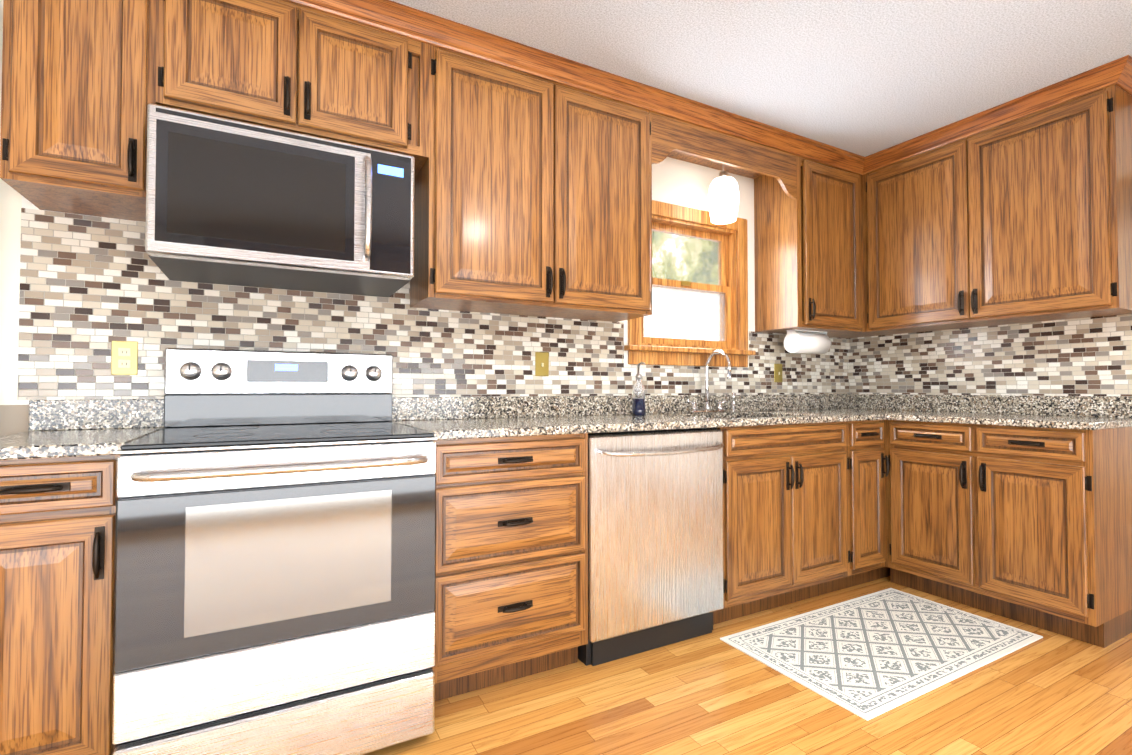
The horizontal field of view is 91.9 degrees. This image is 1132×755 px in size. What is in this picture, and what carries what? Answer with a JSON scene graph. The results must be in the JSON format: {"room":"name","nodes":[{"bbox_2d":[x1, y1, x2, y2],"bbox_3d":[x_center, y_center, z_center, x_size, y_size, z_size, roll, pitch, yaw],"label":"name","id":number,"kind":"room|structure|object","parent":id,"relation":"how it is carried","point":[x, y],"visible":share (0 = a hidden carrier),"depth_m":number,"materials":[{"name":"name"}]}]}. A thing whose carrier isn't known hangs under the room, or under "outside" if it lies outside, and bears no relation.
{"room":"kitchen","nodes":[
{"label":"kitchen","id":0,"kind":"room"},
{"bbox_2d":[0,0,781,435],"bbox_3d":[1.044,-0.105,3.370,11.870,2.450,0.150,1,-1,-29],"label":"wall","id":1,"kind":"structure","parent":0,"point":[680,182],"depth_m":1.76,"materials":[{"name":"beige paint"}]},
{"bbox_2d":[0,0,175,221],"bbox_3d":[-1.468,-0.916,1.740,0.381,0.737,0.327,1,-1,-29],"label":"upper cabinet","id":2,"kind":"object","parent":1,"relation":"attached to","point":[80,78],"depth_m":1.60,"materials":[{"name":"brown wood"}]},
{"bbox_2d":[176,0,435,175],"bbox_3d":[-0.962,-1.061,2.019,0.845,0.437,0.327,1,-1,-29],"label":"upper cabinet","id":3,"kind":"object","parent":1,"relation":"attached to","point":[278,64],"depth_m":1.88,"materials":[{"name":"brown wood"}]},
{"bbox_2d":[145,103,414,296],"bbox_3d":[-0.953,-0.561,1.903,0.753,0.429,0.520,1,-1,-29],"label":"over-the-range microwave","id":4,"kind":"object","parent":3,"relation":"attached to","point":[233,202],"visible":1,"depth_m":1.72,"materials":[{"name":"grey metal"}]},
{"bbox_2d":[410,46,659,321],"bbox_3d":[-0.126,-0.784,2.470,1.060,0.972,0.327,1,-1,-29],"label":"upper cabinet","id":5,"kind":"object","parent":1,"relation":"attached to","point":[532,196],"depth_m":2.29,"materials":[{"name":"brown wood"}]},
{"bbox_2d":[17,208,1131,399],"bbox_3d":[0.452,-0.230,2.123,4.224,0.618,1.474,1,-1,-29],"label":"covering","id":6,"kind":"object","parent":1,"relation":"attached to","point":[92,288],"visible":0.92,"depth_m":2.39,"materials":[{"name":"tile"}]},
{"bbox_2d":[111,341,137,374],"bbox_3d":[-1.515,-0.067,1.879,0.072,0.116,0.008,1,-1,-29],"label":"outlet","id":7,"kind":"object","parent":6,"relation":"attached to","point":[124,357],"depth_m":1.88,"materials":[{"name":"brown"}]},
{"bbox_2d":[535,352,548,375],"bbox_3d":[-0.114,-0.064,2.641,0.072,0.116,0.013,1,-1,-29],"label":"light switch","id":8,"kind":"object","parent":6,"relation":"attached to","point":[541,358],"depth_m":2.64,"materials":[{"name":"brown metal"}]},
{"bbox_2d":[774,364,781,381],"bbox_3d":[1.334,-0.028,3.431,0.072,0.116,0.013,1,-1,-29],"label":"outlet","id":9,"kind":"object","parent":6,"relation":"attached to","point":[777,367],"depth_m":3.43,"materials":[{"name":"brown metal"}]},
{"bbox_2d":[284,0,868,174],"bbox_3d":[0.112,-1.310,2.428,3.932,0.077,0.092,1,-1,-29],"label":"crown molding","id":10,"kind":"structure","parent":1,"relation":"attached to","point":[390,16],"depth_m":2.35,"materials":[{"name":"brown wood"}]},
{"bbox_2d":[624,200,755,366],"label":"window","id":11,"kind":"structure","parent":1,"relation":"in","point":[731,239],"depth_m":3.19,"materials":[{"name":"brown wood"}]},
{"bbox_2d":[752,154,871,335],"bbox_3d":[1.498,-0.766,3.357,0.600,0.972,0.327,1,-1,-29],"label":"upper cabinet","id":12,"kind":"object","parent":1,"relation":"attached to","point":[808,233],"depth_m":3.20,"materials":[{"name":"brown wood"}]},
{"bbox_2d":[784,329,830,353],"bbox_3d":[1.452,-0.212,3.293,0.290,0.136,0.124,1,-1,-29],"label":"paper towel holder","id":13,"kind":"object","parent":12,"relation":"attached to","point":[805,341],"visible":1,"depth_m":3.24,"materials":[{"name":"white paper"}]},
{"bbox_2d":[828,333,888,337],"bbox_3d":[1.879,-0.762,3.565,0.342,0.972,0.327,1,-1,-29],"label":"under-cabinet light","id":14,"kind":"object","parent":1,"relation":"attached to","point":[873,334],"depth_m":3.66,"materials":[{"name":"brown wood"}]},
{"bbox_2d":[862,84,1131,334],"bbox_3d":[2.210,-0.774,2.939,0.364,0.972,1.170,1,-1,-29],"label":"upper cabinet","id":15,"kind":"object","parent":1,"relation":"attached to","point":[1027,219],"visible":0.98,"depth_m":2.70,"materials":[{"name":"brown wood"}]},
{"bbox_2d":[868,55,1131,171],"bbox_3d":[2.114,-1.302,2.799,0.062,0.077,1.122,1,-1,-29],"label":"crown molding","id":16,"kind":"structure","parent":1,"relation":"attached to","point":[1118,72],"depth_m":2.67,"materials":[{"name":"brown wood"}]},
{"bbox_2d":[1128,84,1131,95],"bbox_3d":[3.306,-1.334,1.263,0.062,0.077,2.839,1,-1,-29],"label":"crown molding","id":17,"kind":"structure","parent":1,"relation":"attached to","point":[1129,85],"depth_m":2.42,"materials":[{"name":"brown wood"}]},
{"bbox_2d":[708,164,738,223],"bbox_3d":[0.867,-1.044,3.014,0.164,0.364,0.164,1,-1,-29],"label":"light","id":18,"kind":"object","parent":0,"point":[723,199],"visible":0.9,"depth_m":2.95,"materials":[{"name":"white glass"}]},
{"bbox_2d":[363,576,1131,754],"bbox_3d":[2.110,1.130,1.392,11.870,0.100,4.600,1,-1,-29],"label":"floor","id":19,"kind":"structure","parent":0,"point":[1048,693],"depth_m":1.79,"materials":[{"name":"brown wood"}]},
{"bbox_2d":[0,455,119,754],"bbox_3d":[-1.412,0.641,1.568,0.345,0.884,0.627,1,-1,-29],"label":"base cabinet","id":20,"kind":"object","parent":19,"relation":"on","point":[58,514],"depth_m":1.32,"materials":[{"name":"brown wood"}]},
{"bbox_2d":[0,399,164,459],"bbox_3d":[-1.416,0.133,1.569,0.356,0.129,0.637,1,-1,-29],"label":"countertop","id":21,"kind":"structure","parent":20,"relation":"on","point":[66,428],"depth_m":1.76,"materials":[{"name":"stone"}]},
{"bbox_2d":[112,348,436,754],"bbox_3d":[-0.874,0.492,1.736,0.754,1.190,0.798,1,-1,-29],"label":"range","id":22,"kind":"object","parent":19,"relation":"on","point":[275,566],"visible":1,"depth_m":1.46,"materials":[{"name":"grey metal"}]},
{"bbox_2d":[432,433,587,700],"bbox_3d":[-0.324,0.653,2.162,0.605,0.884,0.627,1,-1,-29],"label":"base cabinet","id":23,"kind":"object","parent":19,"relation":"on","point":[512,512],"depth_m":1.88,"materials":[{"name":"brown wood"}]},
{"bbox_2d":[391,394,891,439],"bbox_3d":[0.764,0.252,2.744,3.068,0.318,0.662,1,-1,-29],"label":"countertop","id":24,"kind":"structure","parent":23,"relation":"on","point":[449,418],"depth_m":2.57,"materials":[{"name":"stone"}]},
{"bbox_2d":[632,362,644,415],"bbox_3d":[0.366,0.056,2.719,0.066,0.267,0.084,1,-1,-29],"label":"soap dispenser","id":25,"kind":"object","parent":24,"relation":"on","point":[638,399],"visible":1,"depth_m":2.70,"materials":[{"name":"blue"}]},
{"bbox_2d":[686,350,736,412],"bbox_3d":[0.849,0.023,3.001,0.380,0.346,0.209,1,-1,-29],"label":"faucet","id":26,"kind":"object","parent":24,"relation":"on","point":[706,408],"visible":1,"depth_m":3.04,"materials":[{"name":"silver metal"}]},
{"bbox_2d":[578,428,723,665],"bbox_3d":[0.262,0.664,2.417,0.663,0.874,0.646,1,-1,-29],"label":"dishwasher","id":27,"kind":"object","parent":19,"relation":"on","point":[655,539],"visible":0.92,"depth_m":2.17,"materials":[{"name":"grey metal"}]},
{"bbox_2d":[713,448,855,624],"bbox_3d":[0.909,0.765,2.833,0.866,0.689,0.627,1,-1,-29],"label":"base cabinet","id":28,"kind":"object","parent":19,"relation":"on","point":[804,510],"depth_m":2.54,"materials":[{"name":"brown wood"}]},
{"bbox_2d":[744,420,889,584],"bbox_3d":[1.413,0.673,3.111,0.356,0.884,0.627,1,-1,-29],"label":"base cabinet","id":29,"kind":"object","parent":19,"relation":"on","point":[865,440],"depth_m":2.82,"materials":[{"name":"brown wood"}]},
{"bbox_2d":[720,588,1042,720],"bbox_3d":[1.329,1.095,2.302,1.210,0.006,0.645,1,-1,-29],"label":"rug","id":30,"kind":"object","parent":19,"relation":"on","point":[870,656],"visible":0.98,"depth_m":2.22,"materials":[{"name":"white fabric"}]},
{"bbox_2d":[884,420,1131,647],"bbox_3d":[2.150,0.664,2.706,0.664,0.885,0.870,1,-1,-29],"label":"base cabinet","id":31,"kind":"object","parent":19,"relation":"on","point":[1031,526],"visible":0.98,"depth_m":2.41,"materials":[{"name":"brown wood"}]},
{"bbox_2d":[892,394,1131,429],"bbox_3d":[2.178,0.155,2.680,0.649,0.129,0.810,1,-1,-29],"label":"countertop","id":32,"kind":"structure","parent":31,"relation":"on","point":[1062,412],"depth_m":2.76,"materials":[{"name":"stone"}]},
{"bbox_2d":[391,0,1131,156],"bbox_3d":[2.110,-1.419,1.444,11.870,0.100,4.600,1,-1,-29],"label":"ceiling","id":33,"kind":"structure","parent":0,"point":[864,78],"depth_m":2.25,"materials":[{"name":"white paint"}]}
]}

